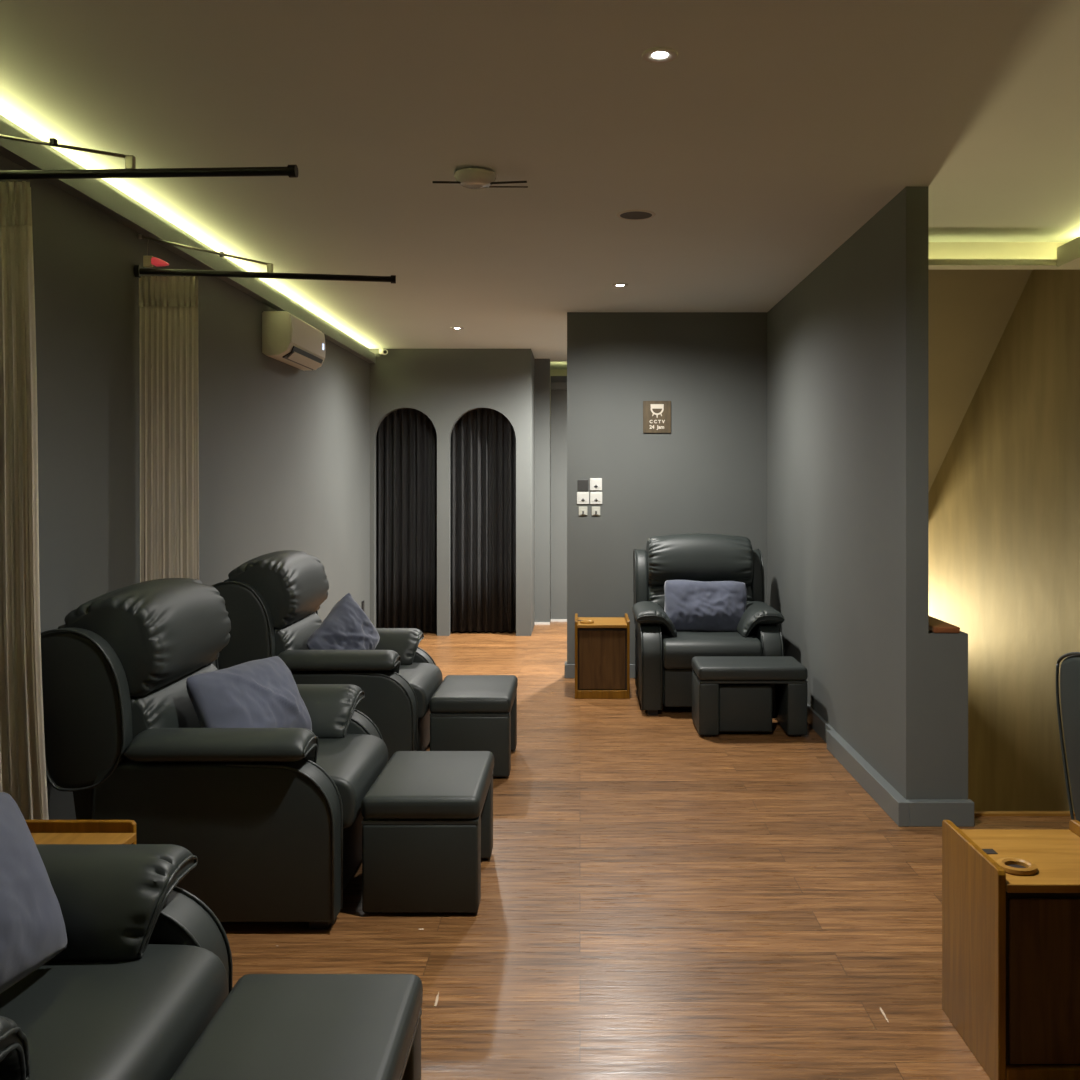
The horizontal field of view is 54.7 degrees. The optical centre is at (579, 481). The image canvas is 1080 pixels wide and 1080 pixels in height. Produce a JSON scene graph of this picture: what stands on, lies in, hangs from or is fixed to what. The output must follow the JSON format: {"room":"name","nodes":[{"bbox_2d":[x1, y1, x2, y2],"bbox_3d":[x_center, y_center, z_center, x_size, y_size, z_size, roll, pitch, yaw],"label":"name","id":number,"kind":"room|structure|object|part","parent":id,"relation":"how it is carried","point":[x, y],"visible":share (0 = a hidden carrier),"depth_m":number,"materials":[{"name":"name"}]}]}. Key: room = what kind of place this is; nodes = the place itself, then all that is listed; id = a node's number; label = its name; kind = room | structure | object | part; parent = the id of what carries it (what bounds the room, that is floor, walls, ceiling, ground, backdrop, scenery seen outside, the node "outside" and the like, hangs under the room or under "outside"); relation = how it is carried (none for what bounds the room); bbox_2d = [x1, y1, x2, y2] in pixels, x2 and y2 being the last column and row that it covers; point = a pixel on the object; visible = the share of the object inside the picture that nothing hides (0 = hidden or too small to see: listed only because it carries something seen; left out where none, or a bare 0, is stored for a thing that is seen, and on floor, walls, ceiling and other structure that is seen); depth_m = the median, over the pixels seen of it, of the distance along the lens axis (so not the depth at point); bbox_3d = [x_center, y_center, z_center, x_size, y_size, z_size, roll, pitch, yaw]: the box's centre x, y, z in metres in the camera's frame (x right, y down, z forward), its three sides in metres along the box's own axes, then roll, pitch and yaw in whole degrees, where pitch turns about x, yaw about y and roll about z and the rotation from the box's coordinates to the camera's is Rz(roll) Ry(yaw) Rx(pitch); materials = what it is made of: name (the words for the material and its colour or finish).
{"room":"massage parlor","nodes":[
{"label":"massage parlor","id":0,"kind":"room"},
{"bbox_2d":[0,115,369,819],"bbox_3d":[-2.000,0.095,4.160,0.120,2.650,12.720,0,0,0],"label":"wall","id":1,"kind":"structure","parent":0,"point":[284,449],"depth_m":4.66,"materials":[{"name":"grey paint"}]},
{"bbox_2d":[0,134,298,179],"bbox_3d":[-1.389,-0.987,3.107,1.106,0.193,0.060,0,0,3],"label":"curtain rod","id":2,"kind":"object","parent":1,"relation":"attached to","point":[130,171],"visible":1,"depth_m":3.09,"materials":[{"name":"black metal"}]},
{"bbox_2d":[0,181,48,819],"bbox_3d":[-1.754,0.245,3.130,0.362,2.290,0.025,0,0,0],"label":"curtain","id":3,"kind":"object","parent":2,"relation":"hanging from","point":[22,741],"visible":0.74,"depth_m":3.13,"materials":[{"name":"beige fabric"}]},
{"bbox_2d":[0,119,375,362],"bbox_3d":[-1.913,-1.137,3.710,0.055,0.085,11.820,0,0,0],"label":"trim","id":4,"kind":"structure","parent":1,"relation":"attached to","point":[30,156],"depth_m":4.52,"materials":[{"name":"grey paint"}]},
{"bbox_2d":[134,234,395,283],"bbox_3d":[-1.387,-0.989,4.641,1.119,0.193,0.067,0,0,-9],"label":"curtain rod","id":5,"kind":"object","parent":1,"relation":"attached to","point":[138,271],"visible":1,"depth_m":4.61,"materials":[{"name":"black metal"}]},
{"bbox_3d":[-1.929,-0.920,4.551,0.019,0.055,0.056,0,0,-8],"label":"wall plate","id":6,"kind":"part","parent":5,"relation":"part of","materials":[{"name":"black metal"}]},
{"bbox_2d":[143,234,168,266],"bbox_3d":[-1.841,-1.006,4.530,0.109,0.143,0.024,0,0,0],"label":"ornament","id":7,"kind":"object","parent":5,"relation":"hanging from","point":[148,261],"visible":1,"depth_m":4.52,"materials":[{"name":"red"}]},
{"bbox_2d":[139,276,198,581],"bbox_3d":[-1.795,0.245,4.569,0.269,2.290,0.023,0,0,0],"label":"curtain","id":8,"kind":"object","parent":5,"relation":"hanging from","point":[169,396],"visible":0.54,"depth_m":4.57,"materials":[{"name":"beige fabric"}]},
{"bbox_2d":[262,311,325,370],"bbox_3d":[-1.847,-0.903,6.790,0.186,0.278,0.860,0,0,0],"label":"air conditioner","id":9,"kind":"object","parent":1,"relation":"attached to","point":[286,338],"visible":1,"depth_m":6.45,"materials":[{"name":"beige plastic"}]},
{"bbox_2d":[283,346,322,369],"bbox_3d":[-1.798,-0.803,6.790,0.073,0.074,0.720,0,0,0],"label":"outlet","id":10,"kind":"object","parent":9,"relation":"attached to","point":[303,356],"depth_m":6.75,"materials":[{"name":"beige plastic"}]},
{"bbox_2d":[370,349,530,635],"bbox_3d":[-1.196,0.095,9.670,1.488,2.650,0.100,0,0,0],"label":"wall","id":11,"kind":"structure","parent":0,"point":[444,385],"depth_m":9.62,"materials":[{"name":"grey paint"}]},
{"bbox_2d":[379,349,387,354],"bbox_3d":[-1.801,-1.194,9.573,0.088,0.062,0.094,0,0,0],"label":"security camera","id":12,"kind":"object","parent":11,"relation":"attached to","point":[381,351],"visible":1,"depth_m":9.54,"materials":[{"name":"white plastic"}]},
{"bbox_3d":[-1.594,-0.753,9.785,0.611,0.025,0.050,0,0,0],"label":"track","id":13,"kind":"object","parent":11,"relation":"attached to","visible":0},
{"bbox_2d":[376,408,436,631],"bbox_3d":[-1.609,0.330,9.785,0.641,2.140,0.083,0,0,0],"label":"curtain","id":14,"kind":"object","parent":13,"relation":"hanging from","point":[406,438],"visible":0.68,"depth_m":9.79,"materials":[{"name":"grey fabric"}]},
{"bbox_3d":[-0.887,-0.753,9.785,0.653,0.025,0.050,0,0,0],"label":"track","id":15,"kind":"object","parent":11,"relation":"attached to","visible":0},
{"bbox_2d":[450,408,515,631],"bbox_3d":[-0.899,0.330,9.785,0.678,2.140,0.083,0,0,0],"label":"curtain","id":16,"kind":"object","parent":15,"relation":"hanging from","point":[483,440],"visible":0.8,"depth_m":9.79,"materials":[{"name":"grey fabric"}]},
{"bbox_2d":[531,350,534,633],"bbox_3d":[-0.482,0.095,10.060,0.060,2.650,0.680,0,0,0],"label":"wall","id":17,"kind":"structure","parent":0,"point":[532,355],"depth_m":9.93,"materials":[{"name":"grey paint"}]},
{"bbox_2d":[0,0,1079,368],"bbox_3d":[0.350,-1.280,4.900,4.780,0.100,14.200,0,0,0],"label":"ceiling","id":18,"kind":"structure","parent":0,"point":[776,130],"depth_m":3.70,"materials":[{"name":"paint"}]},
{"bbox_2d":[451,327,463,329],"bbox_3d":[-0.980,-1.226,8.330,0.104,0.008,0.104,0,0,0],"label":"recessed light","id":19,"kind":"object","parent":18,"relation":"in","point":[454,328],"visible":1,"depth_m":8.33,"materials":[{"name":"white"}]},
{"bbox_2d":[432,167,527,188],"bbox_3d":[-0.393,-1.198,4.140,0.367,0.064,0.168,0,0,0],"label":"ceiling fixture","id":20,"kind":"object","parent":18,"relation":"attached to","point":[473,177],"visible":1,"depth_m":4.10,"materials":[{"name":"grey"}]},
{"bbox_3d":[-0.522,-1.177,4.095,0.117,0.022,0.009,0,0,-25],"label":"arm","id":21,"kind":"part","parent":20,"relation":"part of","materials":[{"name":"black plastic"}]},
{"bbox_3d":[-0.415,-1.200,4.140,0.168,0.049,0.168,0,0,0],"label":"lamp shade","id":22,"kind":"part","parent":20,"relation":"part of","materials":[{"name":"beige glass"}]},
{"bbox_3d":[-0.287,-1.187,4.195,0.155,0.008,0.006,0,0,-4],"label":"arm","id":23,"kind":"part","parent":20,"relation":"part of","materials":[{"name":"grey metal"}]},
{"bbox_3d":[-0.282,-1.185,4.125,0.145,0.012,0.009,0,0,4],"label":"arm","id":24,"kind":"part","parent":20,"relation":"part of","materials":[{"name":"black plastic"}]},
{"bbox_2d":[612,283,627,286],"bbox_3d":[0.250,-1.226,6.510,0.104,0.008,0.104,0,0,0],"label":"recessed light","id":25,"kind":"object","parent":18,"relation":"in","point":[617,284],"visible":1,"depth_m":6.50,"materials":[{"name":"white"}]},
{"bbox_2d":[617,210,655,219],"bbox_3d":[0.258,-1.228,4.800,0.180,0.005,0.180,0,0,0],"label":"ceiling speaker","id":26,"kind":"object","parent":18,"relation":"attached to","point":[628,214],"visible":1,"depth_m":4.79,"materials":[{"name":"grey"}]},
{"bbox_2d":[620,211,651,218],"bbox_3d":[0.258,-1.228,4.800,0.150,0.003,0.150,0,0,0],"label":"grille","id":27,"kind":"object","parent":26,"relation":"attached to","point":[623,214],"depth_m":4.78,"materials":[{"name":"grey"}]},
{"bbox_2d":[642,47,677,62],"bbox_3d":[0.230,-1.226,3.000,0.104,0.008,0.104,0,0,0],"label":"recessed light","id":28,"kind":"object","parent":18,"relation":"in","point":[656,54],"visible":1,"depth_m":2.99,"materials":[{"name":"grey metal"}]},
{"bbox_2d":[535,359,549,621],"bbox_3d":[-1.120,0.095,10.450,1.640,2.650,0.100,0,0,0],"label":"wall","id":29,"kind":"structure","parent":0,"point":[542,366],"depth_m":10.40,"materials":[{"name":"grey paint"}]},
{"bbox_2d":[550,369,566,611],"bbox_3d":[0.428,0.095,11.450,1.857,2.650,0.100,0,0,0],"label":"wall","id":30,"kind":"structure","parent":0,"point":[553,372],"depth_m":11.40,"materials":[{"name":"paint"}]},
{"bbox_2d":[551,376,566,618],"bbox_3d":[0.528,0.170,10.670,1.657,2.500,0.100,0,0,0],"label":"wall","id":31,"kind":"structure","parent":0,"point":[558,397],"depth_m":10.62,"materials":[{"name":"grey paint"}]},
{"bbox_2d":[535,619,566,624],"bbox_3d":[0.453,1.409,10.502,1.809,0.022,0.235,0,0,0],"label":"baseboard","id":32,"kind":"structure","parent":31,"relation":"attached to","point":[551,620],"depth_m":10.61,"materials":[{"name":"grey"}]},
{"bbox_2d":[550,382,566,389],"bbox_3d":[0.528,-0.975,10.602,1.657,0.070,0.035,0,0,0],"label":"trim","id":33,"kind":"structure","parent":31,"relation":"attached to","point":[553,385],"depth_m":10.58,"materials":[{"name":"grey paint"}]},
{"bbox_2d":[219,612,1075,1079],"bbox_3d":[0.350,1.480,4.900,4.780,0.120,14.200,0,0,0],"label":"floor","id":34,"kind":"structure","parent":0,"point":[662,899],"depth_m":3.38,"materials":[{"name":"wood"}]},
{"bbox_2d":[25,820,135,843],"bbox_3d":[-1.376,1.163,2.620,0.388,0.514,0.360,0,0,0],"label":"base cabinet","id":35,"kind":"object","parent":34,"relation":"on","point":[42,831],"visible":0.07,"depth_m":2.78,"materials":[{"name":"brown wood"}]},
{"bbox_2d":[0,844,232,1079],"bbox_3d":[-1.236,0.884,1.885,1.011,1.071,0.915,0,0,0],"label":"recliner","id":36,"kind":"object","parent":34,"relation":"on","point":[144,968],"visible":0.84,"depth_m":2.06,"materials":[{"name":"grey leather"}]},
{"bbox_2d":[0,792,66,993],"bbox_3d":[-1.134,0.775,1.840,0.213,0.318,0.529,0,0,9],"label":"pillow","id":37,"kind":"object","parent":36,"relation":"on","point":[32,925],"visible":1,"depth_m":1.96,"materials":[{"name":"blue fabric"}]},
{"bbox_2d":[0,944,227,1079],"bbox_3d":[-1.095,1.048,1.885,0.729,0.174,0.596,0,0,0],"label":"seat cushion","id":38,"kind":"object","parent":36,"relation":"on","point":[138,1015],"depth_m":1.92,"materials":[{"name":"black leather"}]},
{"bbox_3d":[-1.163,1.135,2.252,0.775,0.500,0.125,0,0,0],"label":"arm panel","id":39,"kind":"part","parent":36,"relation":"part of","materials":[{"name":"black leather"}]},
{"bbox_2d":[41,578,387,928],"bbox_3d":[-1.236,0.884,3.700,1.011,1.071,0.915,0,0,0],"label":"recliner","id":40,"kind":"object","parent":34,"relation":"on","point":[271,818],"visible":0.93,"depth_m":3.27,"materials":[{"name":"black leather"}]},
{"bbox_2d":[58,578,230,696],"bbox_3d":[-1.525,0.538,3.700,0.361,0.378,0.694,0,0,0],"label":"cushion","id":41,"kind":"object","parent":40,"relation":"on","point":[162,633],"depth_m":3.45,"materials":[{"name":"black leather"}]},
{"bbox_2d":[126,663,217,757],"bbox_3d":[-1.480,0.840,3.700,0.245,0.330,0.690,0,0,0],"label":"lumbar cushion","id":42,"kind":"object","parent":40,"relation":"on","point":[166,703],"depth_m":3.49,"materials":[{"name":"black leather"}]},
{"bbox_3d":[-1.163,1.135,3.333,0.775,0.500,0.125,0,0,0],"label":"arm panel","id":43,"kind":"part","parent":40,"relation":"part of","materials":[{"name":"black leather"}]},
{"bbox_2d":[186,656,312,730],"bbox_3d":[-1.169,0.801,3.720,0.240,0.295,0.482,0,0,24],"label":"pillow","id":44,"kind":"object","parent":40,"relation":"on","point":[260,693],"visible":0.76,"depth_m":3.63,"materials":[{"name":"blue fabric"}]},
{"bbox_2d":[317,734,387,827],"bbox_3d":[-1.095,1.048,3.700,0.729,0.174,0.596,0,0,0],"label":"seat cushion","id":45,"kind":"object","parent":40,"relation":"on","point":[352,763],"depth_m":3.63,"materials":[{"name":"black leather"}]},
{"bbox_3d":[-0.801,1.252,3.700,0.027,0.235,0.584,0,0,0],"label":"panel","id":46,"kind":"part","parent":40,"relation":"part of","materials":[{"name":"black leather"}]},
{"bbox_3d":[-1.163,1.135,4.067,0.775,0.500,0.125,0,0,0],"label":"arm panel","id":47,"kind":"part","parent":40,"relation":"part of","materials":[{"name":"black leather"}]},
{"bbox_2d":[170,974,422,1079],"bbox_3d":[-0.523,1.224,1.895,0.390,0.392,0.610,0,0,0],"label":"footstool","id":48,"kind":"object","parent":34,"relation":"on","point":[268,1026],"visible":1,"depth_m":1.96,"materials":[{"name":"black leather"}]},
{"bbox_3d":[-0.523,1.263,2.141,0.380,0.290,0.112,0,0,0],"label":"leg panel","id":49,"kind":"part","parent":48,"relation":"part of","materials":[{"name":"black leather"}]},
{"bbox_2d":[212,550,442,760],"bbox_3d":[-1.236,0.884,5.270,1.011,1.071,0.915,0,0,0],"label":"recliner","id":50,"kind":"object","parent":34,"relation":"on","point":[273,600],"visible":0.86,"depth_m":4.87,"materials":[{"name":"grey leather"}]},
{"bbox_2d":[224,550,328,628],"bbox_3d":[-1.525,0.538,5.270,0.361,0.378,0.694,0,0,0],"label":"cushion","id":51,"kind":"object","parent":50,"relation":"on","point":[293,584],"depth_m":4.99,"materials":[{"name":"black leather"}]},
{"bbox_2d":[274,612,321,655],"bbox_3d":[-1.480,0.840,5.270,0.245,0.330,0.690,0,0,0],"label":"lumbar cushion","id":52,"kind":"object","parent":50,"relation":"on","point":[294,633],"depth_m":5.07,"materials":[{"name":"black leather"}]},
{"bbox_2d":[307,593,379,649],"bbox_3d":[-1.191,0.805,5.271,0.226,0.474,0.482,0,0,16],"label":"pillow","id":53,"kind":"object","parent":50,"relation":"on","point":[347,626],"visible":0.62,"depth_m":5.22,"materials":[{"name":"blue fabric"}]},
{"bbox_3d":[-1.163,1.135,4.902,0.775,0.500,0.125,0,0,0],"label":"arm panel","id":54,"kind":"part","parent":50,"relation":"part of","materials":[{"name":"black leather"}]},
{"bbox_2d":[399,663,442,718],"bbox_3d":[-1.095,1.048,5.270,0.729,0.174,0.596,0,0,0],"label":"seat cushion","id":55,"kind":"object","parent":50,"relation":"on","point":[424,679],"depth_m":5.17,"materials":[{"name":"black leather"}]},
{"bbox_3d":[-1.163,1.135,5.638,0.775,0.500,0.125,0,0,0],"label":"arm panel","id":56,"kind":"part","parent":50,"relation":"part of","materials":[{"name":"black leather"}]},
{"bbox_3d":[-0.801,1.252,5.270,0.027,0.235,0.584,0,0,0],"label":"panel","id":57,"kind":"part","parent":50,"relation":"part of","materials":[{"name":"black leather"}]},
{"bbox_2d":[361,751,493,912],"bbox_3d":[-0.523,1.224,3.705,0.390,0.392,0.610,0,0,0],"label":"footstool","id":58,"kind":"object","parent":34,"relation":"on","point":[427,827],"visible":1,"depth_m":3.40,"materials":[{"name":"grey leather"}]},
{"bbox_3d":[-0.523,1.263,3.459,0.380,0.290,0.112,0,0,0],"label":"leg panel","id":59,"kind":"part","parent":58,"relation":"part of","materials":[{"name":"black leather"}]},
{"bbox_2d":[361,751,493,819],"bbox_3d":[-0.523,1.068,3.705,0.390,0.080,0.610,0,0,0],"label":"cushion","id":60,"kind":"object","parent":58,"relation":"on","point":[413,785],"depth_m":3.52,"materials":[{"name":"black leather"}]},
{"bbox_3d":[-0.523,1.263,3.951,0.380,0.290,0.112,0,0,0],"label":"leg panel","id":61,"kind":"part","parent":58,"relation":"part of","materials":[{"name":"black leather"}]},
{"bbox_2d":[434,992,438,1006],"bbox_3d":[-0.392,1.419,2.865,0.008,0.001,0.085,0,0,0],"label":"scuff","id":62,"kind":"object","parent":34,"relation":"on","point":[437,996],"visible":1,"depth_m":2.85,"materials":[{"name":"beige"}]},
{"bbox_2d":[429,675,517,777],"bbox_3d":[-0.527,1.224,5.275,0.390,0.392,0.610,0,0,0],"label":"footstool","id":63,"kind":"object","parent":34,"relation":"on","point":[469,712],"visible":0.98,"depth_m":4.97,"materials":[{"name":"black leather"}]},
{"bbox_3d":[-0.527,1.263,5.029,0.380,0.290,0.112,0,0,0],"label":"leg panel","id":64,"kind":"part","parent":63,"relation":"part of","materials":[{"name":"black leather"}]},
{"bbox_2d":[429,675,517,712],"bbox_3d":[-0.527,1.068,5.275,0.390,0.080,0.610,0,0,0],"label":"cushion","id":65,"kind":"object","parent":63,"relation":"on","point":[456,693],"depth_m":5.05,"materials":[{"name":"black leather"}]},
{"bbox_3d":[-0.527,1.263,5.521,0.380,0.290,0.112,0,0,0],"label":"leg panel","id":66,"kind":"part","parent":63,"relation":"part of","materials":[{"name":"black leather"}]},
{"bbox_2d":[575,613,629,698],"bbox_3d":[0.146,1.163,7.016,0.360,0.514,0.388,0,0,0],"label":"side table","id":67,"kind":"object","parent":34,"relation":"on","point":[602,644],"visible":1,"depth_m":6.83,"materials":[{"name":"brown wood"}]},
{"bbox_3d":[-0.025,1.163,7.020,0.018,0.514,0.380,0,0,0],"label":"panel","id":68,"kind":"part","parent":67,"relation":"part of","materials":[{"name":"brown wood"}]},
{"bbox_3d":[0.146,1.165,6.837,0.304,0.385,0.010,0,0,0],"label":"door","id":69,"kind":"part","parent":67,"relation":"part of","materials":[{"name":"brown wood"}]},
{"bbox_3d":[0.146,1.160,6.846,0.324,0.410,0.008,0,0,0],"label":"frame","id":70,"kind":"part","parent":67,"relation":"part of","materials":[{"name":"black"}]},
{"bbox_3d":[0.317,1.163,7.020,0.018,0.514,0.380,0,0,0],"label":"panel","id":71,"kind":"part","parent":67,"relation":"part of","materials":[{"name":"brown wood"}]},
{"bbox_2d":[632,533,784,714],"bbox_3d":[0.805,0.884,6.796,0.915,1.071,1.011,0,0,0],"label":"recliner","id":72,"kind":"object","parent":34,"relation":"on","point":[663,657],"visible":0.79,"depth_m":6.60,"materials":[{"name":"grey leather"}]},
{"bbox_3d":[0.438,1.135,6.723,0.125,0.500,0.775,0,0,0],"label":"arm panel","id":73,"kind":"part","parent":72,"relation":"part of","materials":[{"name":"black leather"}]},
{"bbox_3d":[0.805,1.252,6.362,0.584,0.235,0.027,0,0,0],"label":"panel","id":74,"kind":"part","parent":72,"relation":"part of","materials":[{"name":"black leather"}]},
{"bbox_2d":[646,533,752,585],"bbox_3d":[0.805,0.538,7.085,0.694,0.378,0.361,0,0,0],"label":"cushion","id":75,"kind":"object","parent":72,"relation":"on","point":[698,556],"depth_m":6.92,"materials":[{"name":"black leather"}]},
{"bbox_2d":[648,585,752,627],"bbox_3d":[0.805,0.840,7.040,0.690,0.330,0.245,0,0,0],"label":"lumbar cushion","id":76,"kind":"object","parent":72,"relation":"on","point":[656,594],"depth_m":6.95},
{"bbox_2d":[664,580,746,631],"bbox_3d":[0.815,0.805,6.767,0.546,0.337,0.210,0,0,-5],"label":"pillow","id":77,"kind":"object","parent":72,"relation":"on","point":[718,606],"visible":0.93,"depth_m":6.71,"materials":[{"name":"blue fabric"}]},
{"bbox_2d":[661,628,761,668],"bbox_3d":[0.805,1.048,6.655,0.596,0.174,0.729,0,0,0],"label":"seat cushion","id":78,"kind":"object","parent":72,"relation":"on","point":[678,649],"depth_m":6.32,"materials":[{"name":"black leather"}]},
{"bbox_3d":[1.173,1.135,6.723,0.125,0.500,0.775,0,0,0],"label":"arm panel","id":79,"kind":"part","parent":72,"relation":"part of","materials":[{"name":"black leather"}]},
{"bbox_2d":[692,656,807,736],"bbox_3d":[0.963,1.224,5.980,0.610,0.392,0.390,0,0,0],"label":"footstool","id":80,"kind":"object","parent":34,"relation":"on","point":[730,693],"visible":1,"depth_m":5.83,"materials":[{"name":"black leather"}]},
{"bbox_3d":[0.717,1.263,5.980,0.112,0.290,0.380,0,0,0],"label":"leg panel","id":81,"kind":"part","parent":80,"relation":"part of","materials":[{"name":"black leather"}]},
{"bbox_2d":[692,656,807,680],"bbox_3d":[0.963,1.068,5.980,0.610,0.080,0.390,0,0,0],"label":"cushion","id":82,"kind":"object","parent":80,"relation":"on","point":[705,668],"depth_m":5.80,"materials":[{"name":"black leather"}]},
{"bbox_3d":[0.963,1.254,6.155,0.380,0.272,0.030,0,0,0],"label":"panel","id":83,"kind":"part","parent":80,"relation":"part of","materials":[{"name":"black leather"}]},
{"bbox_3d":[1.209,1.263,5.980,0.112,0.290,0.380,0,0,0],"label":"leg panel","id":84,"kind":"part","parent":80,"relation":"part of","materials":[{"name":"black leather"}]},
{"bbox_2d":[880,1007,888,1021],"bbox_3d":[0.810,1.419,2.777,0.007,0.001,0.087,0,0,0],"label":"scuff","id":85,"kind":"object","parent":34,"relation":"on","point":[881,1010],"visible":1,"depth_m":2.78,"materials":[{"name":"beige"}]},
{"bbox_2d":[942,820,1079,1079],"bbox_3d":[1.155,1.163,2.616,0.360,0.514,0.388,0,0,0],"label":"side table","id":86,"kind":"object","parent":34,"relation":"on","point":[1011,897],"visible":1,"depth_m":2.44,"materials":[{"name":"brown wood"}]},
{"bbox_3d":[0.984,1.163,2.620,0.018,0.514,0.380,0,0,0],"label":"panel","id":87,"kind":"part","parent":86,"relation":"part of","materials":[{"name":"brown wood"}]},
{"bbox_3d":[1.155,1.160,2.446,0.324,0.410,0.008,0,0,0],"label":"frame","id":88,"kind":"part","parent":86,"relation":"part of","materials":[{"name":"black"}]},
{"bbox_3d":[1.155,1.165,2.437,0.304,0.385,0.010,0,0,0],"label":"door","id":89,"kind":"part","parent":86,"relation":"part of","materials":[{"name":"brown wood"}]},
{"bbox_3d":[1.326,1.163,2.620,0.018,0.514,0.380,0,0,0],"label":"panel","id":90,"kind":"part","parent":86,"relation":"part of","materials":[{"name":"brown wood"}]},
{"bbox_2d":[1056,652,1079,820],"bbox_3d":[1.847,0.884,2.505,0.915,1.071,1.011,0,0,-10],"label":"recliner","id":91,"kind":"object","parent":34,"relation":"on","point":[1070,666],"visible":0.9,"depth_m":2.86,"materials":[{"name":"grey leather"}]},
{"bbox_2d":[567,312,766,663],"bbox_3d":[0.631,0.095,7.620,1.451,2.650,0.120,0,0,0],"label":"wall","id":92,"kind":"structure","parent":0,"point":[707,475],"depth_m":7.56,"materials":[{"name":"grey paint"}]},
{"bbox_2d":[577,492,588,503],"bbox_3d":[0.022,0.116,7.553,0.088,0.088,0.015,0,0,0],"label":"light switch","id":93,"kind":"object","parent":92,"relation":"attached to","point":[582,497],"visible":1,"depth_m":7.55,"materials":[{"name":"white plastic"}]},
{"bbox_2d":[579,507,586,514],"bbox_3d":[0.022,0.210,7.552,0.062,0.064,0.016,0,0,0],"label":"light switch","id":94,"kind":"object","parent":92,"relation":"attached to","point":[582,510],"visible":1,"depth_m":7.55,"materials":[{"name":"grey plastic"}]},
{"bbox_2d":[578,480,587,490],"bbox_3d":[0.022,0.024,7.555,0.076,0.082,0.010,0,0,0],"label":"wall plate","id":95,"kind":"object","parent":92,"relation":"attached to","point":[582,484],"visible":1,"depth_m":7.55,"materials":[{"name":"grey plastic"}]},
{"bbox_2d":[590,478,601,489],"bbox_3d":[0.116,0.017,7.553,0.088,0.088,0.015,0,0,0],"label":"light switch","id":96,"kind":"object","parent":92,"relation":"attached to","point":[595,483],"visible":1,"depth_m":7.55,"materials":[{"name":"white plastic"}]},
{"bbox_2d":[590,492,601,503],"bbox_3d":[0.117,0.116,7.553,0.088,0.088,0.015,0,0,0],"label":"light switch","id":97,"kind":"object","parent":92,"relation":"attached to","point":[595,497],"visible":1,"depth_m":7.55,"materials":[{"name":"white plastic"}]},
{"bbox_2d":[592,507,599,514],"bbox_3d":[0.116,0.210,7.552,0.062,0.064,0.016,0,0,0],"label":"light switch","id":98,"kind":"object","parent":92,"relation":"attached to","point":[595,510],"visible":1,"depth_m":7.55,"materials":[{"name":"grey plastic"}]},
{"bbox_2d":[565,661,634,677],"bbox_3d":[0.614,1.370,7.611,1.451,0.100,0.138,0,0,0],"label":"baseboard","id":99,"kind":"structure","parent":92,"relation":"attached to","point":[569,668],"depth_m":7.54,"materials":[{"name":"grey paint"}]},
{"bbox_2d":[643,401,670,432],"bbox_3d":[0.558,-0.471,7.553,0.202,0.232,0.014,0,0,0],"label":"sign","id":100,"kind":"object","parent":92,"relation":"attached to","point":[656,414],"visible":1,"depth_m":7.55,"materials":[{"name":"brown metal"}]},
{"bbox_2d":[767,186,967,799],"bbox_3d":[1.486,0.095,7.120,0.258,2.650,5.560,0,0,0],"label":"wall","id":101,"kind":"structure","parent":0,"point":[847,346],"depth_m":4.92,"materials":[{"name":"grey paint"}]},
{"bbox_2d":[807,703,973,826],"bbox_3d":[1.468,1.370,5.928,0.313,0.100,3.265,0,0,0],"label":"baseboard","id":102,"kind":"structure","parent":101,"relation":"attached to","point":[909,812],"depth_m":4.42,"materials":[{"name":"grey paint"}]},
{"bbox_2d":[928,615,959,632],"bbox_3d":[1.530,0.618,4.973,0.110,0.026,1.255,0,0,0],"label":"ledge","id":103,"kind":"object","parent":101,"relation":"on","point":[935,625],"visible":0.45,"depth_m":4.37,"materials":[{"name":"brown wood"}]},
{"bbox_2d":[928,242,1079,269],"bbox_3d":[2.045,-1.170,5.400,1.190,0.120,0.100,0,0,0],"label":"trim","id":104,"kind":"structure","parent":101,"relation":"attached to","point":[936,250],"depth_m":5.35,"materials":[{"name":"beige paint"}]},
{"bbox_2d":[928,259,1079,268],"bbox_3d":[2.045,-1.111,5.310,1.190,0.031,0.080,0,0,0],"label":"trim","id":105,"kind":"structure","parent":101,"relation":"attached to","point":[932,263],"depth_m":5.27,"materials":[{"name":"beige paint"}]},
{"bbox_2d":[928,270,1031,492],"bbox_3d":[2.045,-0.755,6.775,1.190,2.250,2.650,0,0,0],"label":"staircase underside","id":106,"kind":"structure","parent":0,"point":[970,311],"depth_m":6.53,"materials":[{"name":"paint"}]},
{"bbox_2d":[928,270,1079,810],"bbox_3d":[2.700,1.820,3.850,0.120,7.600,12.100,0,0,0],"label":"wall","id":107,"kind":"structure","parent":0,"point":[1004,496],"depth_m":6.31,"materials":[{"name":"paint"}]},
{"bbox_2d":[974,811,1074,815],"bbox_3d":[2.135,1.414,4.446,1.010,0.012,0.032,0,0,0],"label":"trim","id":108,"kind":"structure","parent":107,"relation":"attached to","point":[976,813],"depth_m":4.43,"materials":[{"name":"brown wood"}]},
{"bbox_2d":[1057,236,1079,266],"bbox_3d":[2.520,-1.130,1.525,0.240,0.100,7.450,0,0,0],"label":"trim","id":109,"kind":"structure","parent":107,"relation":"attached to","point":[1068,254],"depth_m":5.13,"materials":[{"name":"beige paint"}]}
]}

